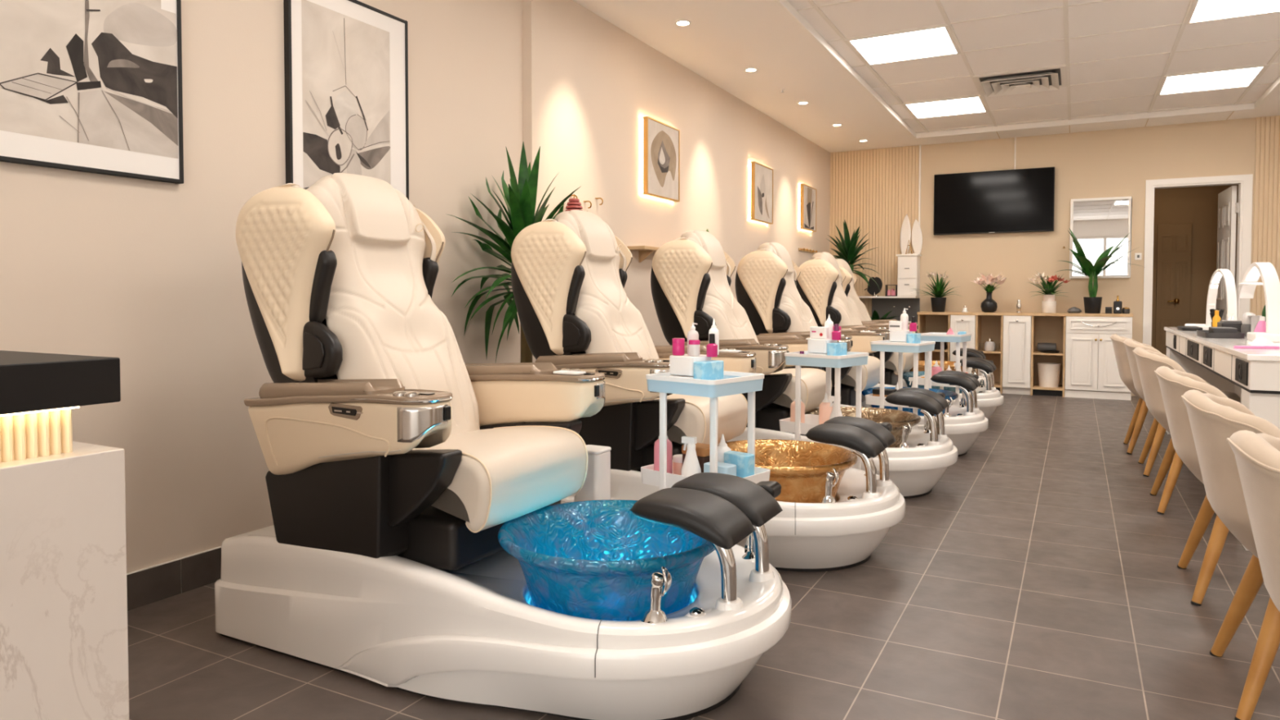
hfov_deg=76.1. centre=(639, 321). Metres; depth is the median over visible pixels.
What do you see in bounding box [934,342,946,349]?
storage box
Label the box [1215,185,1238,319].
door
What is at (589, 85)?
wall
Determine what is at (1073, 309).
ornament
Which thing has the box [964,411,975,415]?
socket
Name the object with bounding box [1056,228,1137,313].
potted palm
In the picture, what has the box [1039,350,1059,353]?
serving tray
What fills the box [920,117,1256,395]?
wall
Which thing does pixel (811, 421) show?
tray
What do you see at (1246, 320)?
bottle
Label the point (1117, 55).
ceiling
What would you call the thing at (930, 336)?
tray
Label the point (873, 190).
slatted wall panel
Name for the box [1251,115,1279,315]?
slatted wall panel
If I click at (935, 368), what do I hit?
bottle
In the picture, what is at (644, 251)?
wall shelf
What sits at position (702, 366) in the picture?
box
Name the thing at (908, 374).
basin
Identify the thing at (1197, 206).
wall
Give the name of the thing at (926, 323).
open shelf unit
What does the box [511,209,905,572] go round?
chair
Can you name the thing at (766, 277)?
chair
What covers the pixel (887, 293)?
caddy
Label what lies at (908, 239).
figurine
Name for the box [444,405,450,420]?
socket
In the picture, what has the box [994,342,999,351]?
drinking glass
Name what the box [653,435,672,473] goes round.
bottle
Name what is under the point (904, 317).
bottle
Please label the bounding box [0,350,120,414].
countertop
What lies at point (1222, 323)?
collector
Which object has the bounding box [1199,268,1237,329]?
desk lamp
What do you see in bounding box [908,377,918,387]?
bottle
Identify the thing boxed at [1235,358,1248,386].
vent grille
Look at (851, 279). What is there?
chair
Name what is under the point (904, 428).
faucet
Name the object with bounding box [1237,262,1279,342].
desk lamp
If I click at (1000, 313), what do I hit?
countertop
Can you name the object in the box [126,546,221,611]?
baseboard
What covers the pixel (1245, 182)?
trim
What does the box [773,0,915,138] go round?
trim
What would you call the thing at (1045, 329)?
open shelf unit
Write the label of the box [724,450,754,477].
carton
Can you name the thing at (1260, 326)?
bottle
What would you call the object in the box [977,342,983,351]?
drinking glass
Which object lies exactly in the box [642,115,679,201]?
framed print
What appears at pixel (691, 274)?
chair
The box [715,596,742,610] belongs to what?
socket
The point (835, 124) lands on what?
recessed light
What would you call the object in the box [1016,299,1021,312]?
figurine
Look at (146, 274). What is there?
wall
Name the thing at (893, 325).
packet
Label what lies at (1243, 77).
recessed light
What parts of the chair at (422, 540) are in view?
wing trim, bolster panel, control panel, arm, armrest, backrest, wing trim, arm, armrest, control knob, post, post, adjuster handle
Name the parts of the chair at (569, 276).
wing trim, bolster panel, backrest, control panel, arm, wing trim, armrest, arm, armrest, post, post, adjuster handle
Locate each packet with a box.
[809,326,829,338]
[888,320,903,330]
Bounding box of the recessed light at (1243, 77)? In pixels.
[1155,64,1268,95]
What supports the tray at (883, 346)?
on the trolley at (883, 346)
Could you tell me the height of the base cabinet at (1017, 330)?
0.815 m
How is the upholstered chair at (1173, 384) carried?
on the floor
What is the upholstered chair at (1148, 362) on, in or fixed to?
on the floor
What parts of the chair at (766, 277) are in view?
bolster panel, backrest, wing trim, arm, arm, armrest, post, post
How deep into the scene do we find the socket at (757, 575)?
2.13 m
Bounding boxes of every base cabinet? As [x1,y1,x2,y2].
[950,315,975,373]
[1002,315,1031,395]
[1064,315,1132,399]
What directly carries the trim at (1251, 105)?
attached to the ceiling at (1117, 55)
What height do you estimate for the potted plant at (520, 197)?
1.764 m
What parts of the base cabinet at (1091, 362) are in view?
door, drawer, handle, door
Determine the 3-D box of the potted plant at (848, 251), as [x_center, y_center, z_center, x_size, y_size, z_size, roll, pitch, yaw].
[2.340,-0.201,9.128,0.658,1.863,0.824,1,2,28]
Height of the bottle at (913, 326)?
0.088 m
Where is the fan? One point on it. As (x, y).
(1264, 312)
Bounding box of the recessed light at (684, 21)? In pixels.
[674,19,691,26]
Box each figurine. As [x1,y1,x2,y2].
[905,239,912,253]
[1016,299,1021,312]
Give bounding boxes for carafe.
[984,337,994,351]
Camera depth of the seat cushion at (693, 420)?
3.30 m
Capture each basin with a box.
[497,499,715,621]
[717,439,857,502]
[804,406,920,448]
[861,386,958,416]
[902,371,978,393]
[909,360,968,371]
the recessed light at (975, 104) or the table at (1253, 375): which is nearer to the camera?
the table at (1253, 375)
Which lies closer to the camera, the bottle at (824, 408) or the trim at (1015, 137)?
the bottle at (824, 408)
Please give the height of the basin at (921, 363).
0.303 m
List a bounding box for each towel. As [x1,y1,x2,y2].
[1037,342,1056,351]
[1184,323,1205,326]
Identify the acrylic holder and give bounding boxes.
[1248,315,1262,332]
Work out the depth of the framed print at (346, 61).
3.33 m
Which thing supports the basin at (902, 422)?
in the chair at (691, 274)
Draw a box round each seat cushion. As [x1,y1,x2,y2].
[412,426,586,531]
[655,393,747,444]
[767,368,826,412]
[840,355,879,391]
[884,351,913,373]
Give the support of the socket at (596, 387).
attached to the chair at (422, 540)
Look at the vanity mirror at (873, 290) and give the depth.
9.33 m
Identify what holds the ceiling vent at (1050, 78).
in the ceiling at (1117, 55)
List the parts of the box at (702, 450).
lid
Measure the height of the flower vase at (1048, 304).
0.440 m
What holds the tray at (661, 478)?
on the trolley at (732, 383)
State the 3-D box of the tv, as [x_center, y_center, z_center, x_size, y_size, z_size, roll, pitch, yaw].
[3.820,-1.296,8.869,1.200,0.670,0.070,1,2,28]
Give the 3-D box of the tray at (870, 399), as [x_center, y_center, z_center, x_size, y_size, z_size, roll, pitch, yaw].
[1.556,0.463,4.852,0.360,0.052,0.280,1,2,38]
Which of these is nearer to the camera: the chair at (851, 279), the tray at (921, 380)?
the tray at (921, 380)
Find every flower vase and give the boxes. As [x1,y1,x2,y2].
[971,272,1006,312]
[1027,272,1069,313]
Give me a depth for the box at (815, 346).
3.80 m
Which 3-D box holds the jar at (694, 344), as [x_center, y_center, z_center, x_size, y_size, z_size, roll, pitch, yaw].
[0.180,0.086,2.714,0.038,0.052,0.038,1,2,28]
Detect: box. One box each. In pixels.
[669,354,723,380]
[681,442,709,472]
[703,461,736,475]
[807,338,847,355]
[872,387,897,396]
[889,330,920,343]
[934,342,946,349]
[957,331,966,334]
[1105,306,1111,313]
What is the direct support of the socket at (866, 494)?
attached to the chair at (569, 276)
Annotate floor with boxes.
[127,393,1279,719]
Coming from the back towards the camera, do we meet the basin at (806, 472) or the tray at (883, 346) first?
the tray at (883, 346)
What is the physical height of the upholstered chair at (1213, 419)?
0.765 m
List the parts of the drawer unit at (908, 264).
door, door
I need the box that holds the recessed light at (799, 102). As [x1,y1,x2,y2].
[797,101,808,104]
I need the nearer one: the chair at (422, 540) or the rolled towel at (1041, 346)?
the chair at (422, 540)
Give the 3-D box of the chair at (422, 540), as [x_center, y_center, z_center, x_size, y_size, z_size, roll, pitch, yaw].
[-0.382,0.234,2.369,1.667,1.391,0.869,1,2,28]
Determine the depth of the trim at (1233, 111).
8.12 m
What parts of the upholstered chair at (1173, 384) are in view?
backrest, leg, leg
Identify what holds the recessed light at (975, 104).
in the ceiling at (1117, 55)
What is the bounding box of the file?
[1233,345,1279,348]
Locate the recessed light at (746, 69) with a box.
[744,67,758,71]
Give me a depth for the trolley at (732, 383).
2.70 m
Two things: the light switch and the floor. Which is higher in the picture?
the light switch
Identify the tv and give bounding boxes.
[933,166,1054,235]
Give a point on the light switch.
(1137, 255)
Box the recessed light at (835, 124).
[831,123,842,126]
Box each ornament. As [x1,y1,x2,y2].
[564,194,582,211]
[899,213,922,253]
[1066,306,1081,313]
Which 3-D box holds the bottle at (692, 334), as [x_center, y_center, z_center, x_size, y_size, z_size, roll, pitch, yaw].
[0.178,0.057,2.755,0.039,0.110,0.039,1,2,28]
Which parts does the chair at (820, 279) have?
bolster panel, backrest, arm, arm, post, post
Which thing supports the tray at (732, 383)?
on the trolley at (732, 383)
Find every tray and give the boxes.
[640,463,770,488]
[645,370,764,397]
[778,413,818,434]
[784,351,868,368]
[865,393,919,408]
[870,339,935,352]
[918,374,959,387]
[920,332,971,342]
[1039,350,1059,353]
[1196,326,1244,338]
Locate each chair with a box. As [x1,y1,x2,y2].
[214,173,791,719]
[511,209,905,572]
[650,230,958,498]
[734,242,988,456]
[795,252,1003,420]
[835,258,986,386]
[1110,333,1209,454]
[1123,338,1239,476]
[1132,346,1186,514]
[1154,365,1229,605]
[1181,389,1279,719]
[1226,430,1279,612]
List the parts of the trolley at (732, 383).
post, post, post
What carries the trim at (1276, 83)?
attached to the ceiling at (1117, 55)
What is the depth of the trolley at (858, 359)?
3.79 m
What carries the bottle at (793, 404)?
in the trolley at (858, 359)
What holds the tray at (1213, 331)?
on the table at (1253, 375)
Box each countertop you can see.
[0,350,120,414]
[917,311,1133,316]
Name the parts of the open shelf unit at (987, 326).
panel, panel, shelf, panel, panel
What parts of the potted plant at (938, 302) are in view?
pot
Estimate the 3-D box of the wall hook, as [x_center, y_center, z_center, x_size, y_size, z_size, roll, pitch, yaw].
[-0.252,-0.735,4.998,0.063,0.047,0.027,1,2,28]
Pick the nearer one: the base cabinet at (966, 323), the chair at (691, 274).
the chair at (691, 274)
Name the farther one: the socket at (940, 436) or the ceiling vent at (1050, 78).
the ceiling vent at (1050, 78)
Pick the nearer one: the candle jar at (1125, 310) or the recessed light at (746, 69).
the recessed light at (746, 69)
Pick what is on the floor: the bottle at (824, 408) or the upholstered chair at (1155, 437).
the upholstered chair at (1155, 437)
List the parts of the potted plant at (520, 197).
stem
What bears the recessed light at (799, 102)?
in the ceiling at (1117, 55)
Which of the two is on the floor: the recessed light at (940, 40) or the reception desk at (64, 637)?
the reception desk at (64, 637)
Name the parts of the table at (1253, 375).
modesty panel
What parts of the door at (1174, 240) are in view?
handle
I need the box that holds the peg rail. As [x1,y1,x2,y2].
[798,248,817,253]
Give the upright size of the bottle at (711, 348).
0.078 m
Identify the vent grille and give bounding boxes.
[1173,334,1176,349]
[1186,340,1199,360]
[1202,346,1212,367]
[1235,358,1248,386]
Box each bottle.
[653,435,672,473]
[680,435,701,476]
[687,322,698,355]
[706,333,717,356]
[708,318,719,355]
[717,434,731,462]
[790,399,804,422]
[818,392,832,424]
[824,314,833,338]
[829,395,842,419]
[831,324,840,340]
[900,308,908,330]
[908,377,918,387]
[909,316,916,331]
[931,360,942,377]
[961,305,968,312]
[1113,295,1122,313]
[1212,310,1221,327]
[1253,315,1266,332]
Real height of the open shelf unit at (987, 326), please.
0.815 m
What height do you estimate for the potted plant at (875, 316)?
0.890 m
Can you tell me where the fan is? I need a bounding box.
[1262,305,1266,321]
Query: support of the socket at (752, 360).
attached to the chair at (569, 276)
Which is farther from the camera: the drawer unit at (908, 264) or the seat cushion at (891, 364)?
the drawer unit at (908, 264)
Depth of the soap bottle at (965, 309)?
8.77 m
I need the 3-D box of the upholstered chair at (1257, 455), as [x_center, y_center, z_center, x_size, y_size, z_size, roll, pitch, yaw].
[1.312,0.584,1.358,0.567,0.765,0.498,1,2,28]
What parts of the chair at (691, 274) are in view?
bolster panel, backrest, wing trim, arm, armrest, arm, armrest, post, post, adjuster handle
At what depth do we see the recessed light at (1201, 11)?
4.98 m
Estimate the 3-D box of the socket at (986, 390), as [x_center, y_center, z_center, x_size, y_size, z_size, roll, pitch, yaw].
[2.710,0.549,6.353,0.068,0.036,0.068,1,2,28]
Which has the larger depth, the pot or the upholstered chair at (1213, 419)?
the pot
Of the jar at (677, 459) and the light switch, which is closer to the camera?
the jar at (677, 459)
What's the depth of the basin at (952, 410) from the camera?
5.39 m
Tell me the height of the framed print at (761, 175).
0.520 m
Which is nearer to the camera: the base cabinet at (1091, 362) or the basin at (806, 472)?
the basin at (806, 472)
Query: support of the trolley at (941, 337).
on the floor
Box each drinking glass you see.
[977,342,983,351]
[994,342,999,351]
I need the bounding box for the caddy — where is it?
[884,284,897,296]
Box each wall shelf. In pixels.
[626,245,659,262]
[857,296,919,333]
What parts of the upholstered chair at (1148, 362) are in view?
backrest, leg, leg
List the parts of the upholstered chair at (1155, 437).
backrest, leg, leg, seat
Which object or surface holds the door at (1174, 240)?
in the wall at (1197, 206)
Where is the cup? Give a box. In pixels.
[1209,308,1224,326]
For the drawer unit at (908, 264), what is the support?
on the counter at (882, 305)
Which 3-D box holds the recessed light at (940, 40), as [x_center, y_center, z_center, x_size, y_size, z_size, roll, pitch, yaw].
[1.854,-1.928,5.731,0.672,0.010,0.696,1,2,28]
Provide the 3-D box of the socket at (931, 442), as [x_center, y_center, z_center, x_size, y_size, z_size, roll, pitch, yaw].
[1.471,0.615,4.091,0.068,0.036,0.068,1,2,28]
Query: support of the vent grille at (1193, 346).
attached to the table at (1253, 375)
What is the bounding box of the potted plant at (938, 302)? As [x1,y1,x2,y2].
[913,271,959,311]
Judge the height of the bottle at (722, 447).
0.161 m
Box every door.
[1155,222,1191,355]
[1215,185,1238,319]
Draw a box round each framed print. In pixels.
[0,0,183,183]
[283,0,408,199]
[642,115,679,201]
[750,161,773,224]
[799,183,816,231]
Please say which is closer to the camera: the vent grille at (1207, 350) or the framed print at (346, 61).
the framed print at (346, 61)
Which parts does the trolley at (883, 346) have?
post, post, post, post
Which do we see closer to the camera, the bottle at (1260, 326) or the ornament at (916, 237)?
the bottle at (1260, 326)
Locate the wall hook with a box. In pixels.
[595,197,603,204]
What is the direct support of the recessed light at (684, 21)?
in the ceiling at (1117, 55)
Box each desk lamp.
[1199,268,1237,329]
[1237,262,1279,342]
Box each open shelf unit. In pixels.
[917,314,950,360]
[975,315,1003,393]
[1030,315,1066,396]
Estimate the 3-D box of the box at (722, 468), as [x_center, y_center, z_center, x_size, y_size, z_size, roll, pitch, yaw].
[0.261,0.506,2.667,0.100,0.085,0.060,2,2,42]
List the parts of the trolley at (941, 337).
post, post, post, post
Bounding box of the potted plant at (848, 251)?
[826,220,880,294]
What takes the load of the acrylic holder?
on the table at (1253, 375)
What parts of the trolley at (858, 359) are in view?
post, post, post, post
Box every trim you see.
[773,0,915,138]
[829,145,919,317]
[915,102,1254,138]
[918,145,920,225]
[995,111,1234,138]
[1013,137,1016,168]
[1142,173,1253,345]
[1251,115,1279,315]
[1254,75,1279,109]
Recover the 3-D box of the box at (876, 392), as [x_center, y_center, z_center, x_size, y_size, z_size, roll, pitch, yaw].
[1.464,0.443,4.897,0.124,0.080,0.094,1,2,38]
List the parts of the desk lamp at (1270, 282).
led panel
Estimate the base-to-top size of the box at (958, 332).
0.065 m
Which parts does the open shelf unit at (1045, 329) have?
panel, panel, shelf, panel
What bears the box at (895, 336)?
on the trolley at (883, 346)
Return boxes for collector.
[1217,320,1242,332]
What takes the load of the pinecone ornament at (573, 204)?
on the wall shelf
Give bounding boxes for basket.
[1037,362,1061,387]
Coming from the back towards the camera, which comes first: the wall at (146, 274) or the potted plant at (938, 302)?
the potted plant at (938, 302)
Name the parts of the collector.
lid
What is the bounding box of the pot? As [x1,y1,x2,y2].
[1083,297,1102,313]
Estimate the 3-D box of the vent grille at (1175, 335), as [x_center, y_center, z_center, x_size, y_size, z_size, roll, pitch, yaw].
[3.664,0.139,5.601,0.010,0.093,0.120,1,2,28]
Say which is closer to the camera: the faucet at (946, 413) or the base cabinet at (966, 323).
the faucet at (946, 413)
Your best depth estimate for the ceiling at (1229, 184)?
9.55 m
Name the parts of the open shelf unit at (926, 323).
panel, shelf, panel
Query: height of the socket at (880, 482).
0.036 m
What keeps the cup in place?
on the table at (1253, 375)
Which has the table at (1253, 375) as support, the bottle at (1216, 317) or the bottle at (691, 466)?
the bottle at (1216, 317)
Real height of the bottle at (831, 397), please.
0.170 m
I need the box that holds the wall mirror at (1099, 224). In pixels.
[1069,195,1132,278]
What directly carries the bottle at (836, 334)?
on the box at (815, 346)
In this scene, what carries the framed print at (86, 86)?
attached to the wall at (146, 274)
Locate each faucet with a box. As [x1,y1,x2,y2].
[640,566,671,623]
[818,467,838,502]
[897,422,911,448]
[942,396,952,416]
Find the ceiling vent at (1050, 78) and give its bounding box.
[972,65,1066,97]
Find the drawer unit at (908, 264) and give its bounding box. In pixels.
[896,253,921,296]
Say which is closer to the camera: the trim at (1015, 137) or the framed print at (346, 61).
the framed print at (346, 61)
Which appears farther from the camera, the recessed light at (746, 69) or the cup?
the recessed light at (746, 69)
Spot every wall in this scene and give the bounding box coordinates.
[0,0,522,573]
[522,0,830,362]
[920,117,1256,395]
[1151,185,1238,348]
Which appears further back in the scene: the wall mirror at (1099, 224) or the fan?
the wall mirror at (1099, 224)
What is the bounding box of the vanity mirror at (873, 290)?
[864,276,882,296]
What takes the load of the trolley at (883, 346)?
on the floor
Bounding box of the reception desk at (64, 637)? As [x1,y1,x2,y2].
[0,350,128,719]
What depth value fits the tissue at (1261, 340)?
3.90 m
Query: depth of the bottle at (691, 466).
2.70 m
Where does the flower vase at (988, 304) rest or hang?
on the countertop at (1000, 313)
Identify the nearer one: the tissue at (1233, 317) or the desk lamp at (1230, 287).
the tissue at (1233, 317)
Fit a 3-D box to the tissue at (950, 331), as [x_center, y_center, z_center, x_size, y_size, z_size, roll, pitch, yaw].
[2.246,0.089,5.892,0.106,0.095,0.092,0,2,13]
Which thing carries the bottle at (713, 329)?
in the box at (702, 366)
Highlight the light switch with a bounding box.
[1134,253,1142,259]
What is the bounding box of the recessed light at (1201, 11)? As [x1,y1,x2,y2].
[1184,0,1279,24]
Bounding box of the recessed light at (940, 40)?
[844,24,961,66]
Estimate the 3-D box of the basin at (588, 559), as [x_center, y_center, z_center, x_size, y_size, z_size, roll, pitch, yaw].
[-0.078,0.708,2.227,0.608,0.303,0.608,1,2,28]
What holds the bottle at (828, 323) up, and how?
on the box at (815, 346)
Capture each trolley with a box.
[640,370,770,540]
[778,351,868,469]
[865,339,935,428]
[918,332,971,404]
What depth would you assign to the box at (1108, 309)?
8.15 m
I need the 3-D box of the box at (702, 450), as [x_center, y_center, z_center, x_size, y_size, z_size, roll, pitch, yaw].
[0.206,0.486,2.837,0.104,0.115,0.084,2,2,42]
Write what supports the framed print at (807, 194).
attached to the wall at (589, 85)
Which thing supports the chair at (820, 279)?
on the floor
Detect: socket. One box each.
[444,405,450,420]
[594,385,599,396]
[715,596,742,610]
[749,568,774,582]
[751,359,754,368]
[862,490,879,498]
[876,478,893,486]
[927,440,941,445]
[937,434,947,439]
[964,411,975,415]
[984,389,993,392]
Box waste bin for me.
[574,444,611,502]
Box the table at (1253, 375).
[1164,327,1279,551]
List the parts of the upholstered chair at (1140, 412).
backrest, leg, leg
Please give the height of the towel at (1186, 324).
0.030 m
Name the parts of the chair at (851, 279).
backrest, post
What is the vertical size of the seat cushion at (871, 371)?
0.220 m
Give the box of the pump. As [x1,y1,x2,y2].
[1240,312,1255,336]
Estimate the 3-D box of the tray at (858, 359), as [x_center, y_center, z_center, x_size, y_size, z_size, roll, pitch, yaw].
[0.877,0.173,3.845,0.348,0.054,0.355,1,2,28]
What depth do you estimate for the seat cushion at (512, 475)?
2.24 m
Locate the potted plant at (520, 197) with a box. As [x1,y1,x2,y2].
[446,142,587,362]
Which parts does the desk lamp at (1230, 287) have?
led panel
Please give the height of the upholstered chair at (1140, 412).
0.765 m
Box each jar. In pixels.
[672,337,684,355]
[672,454,682,475]
[688,339,700,355]
[1121,306,1129,313]
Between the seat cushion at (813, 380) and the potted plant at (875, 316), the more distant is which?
the potted plant at (875, 316)
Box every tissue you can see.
[946,327,954,334]
[1227,313,1236,319]
[1248,336,1274,344]
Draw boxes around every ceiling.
[573,0,1279,152]
[1154,184,1238,189]
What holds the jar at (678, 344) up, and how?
on the box at (702, 366)
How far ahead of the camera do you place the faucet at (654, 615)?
1.85 m
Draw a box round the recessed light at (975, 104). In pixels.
[902,95,989,119]
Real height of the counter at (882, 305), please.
0.720 m
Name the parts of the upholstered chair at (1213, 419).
backrest, leg, leg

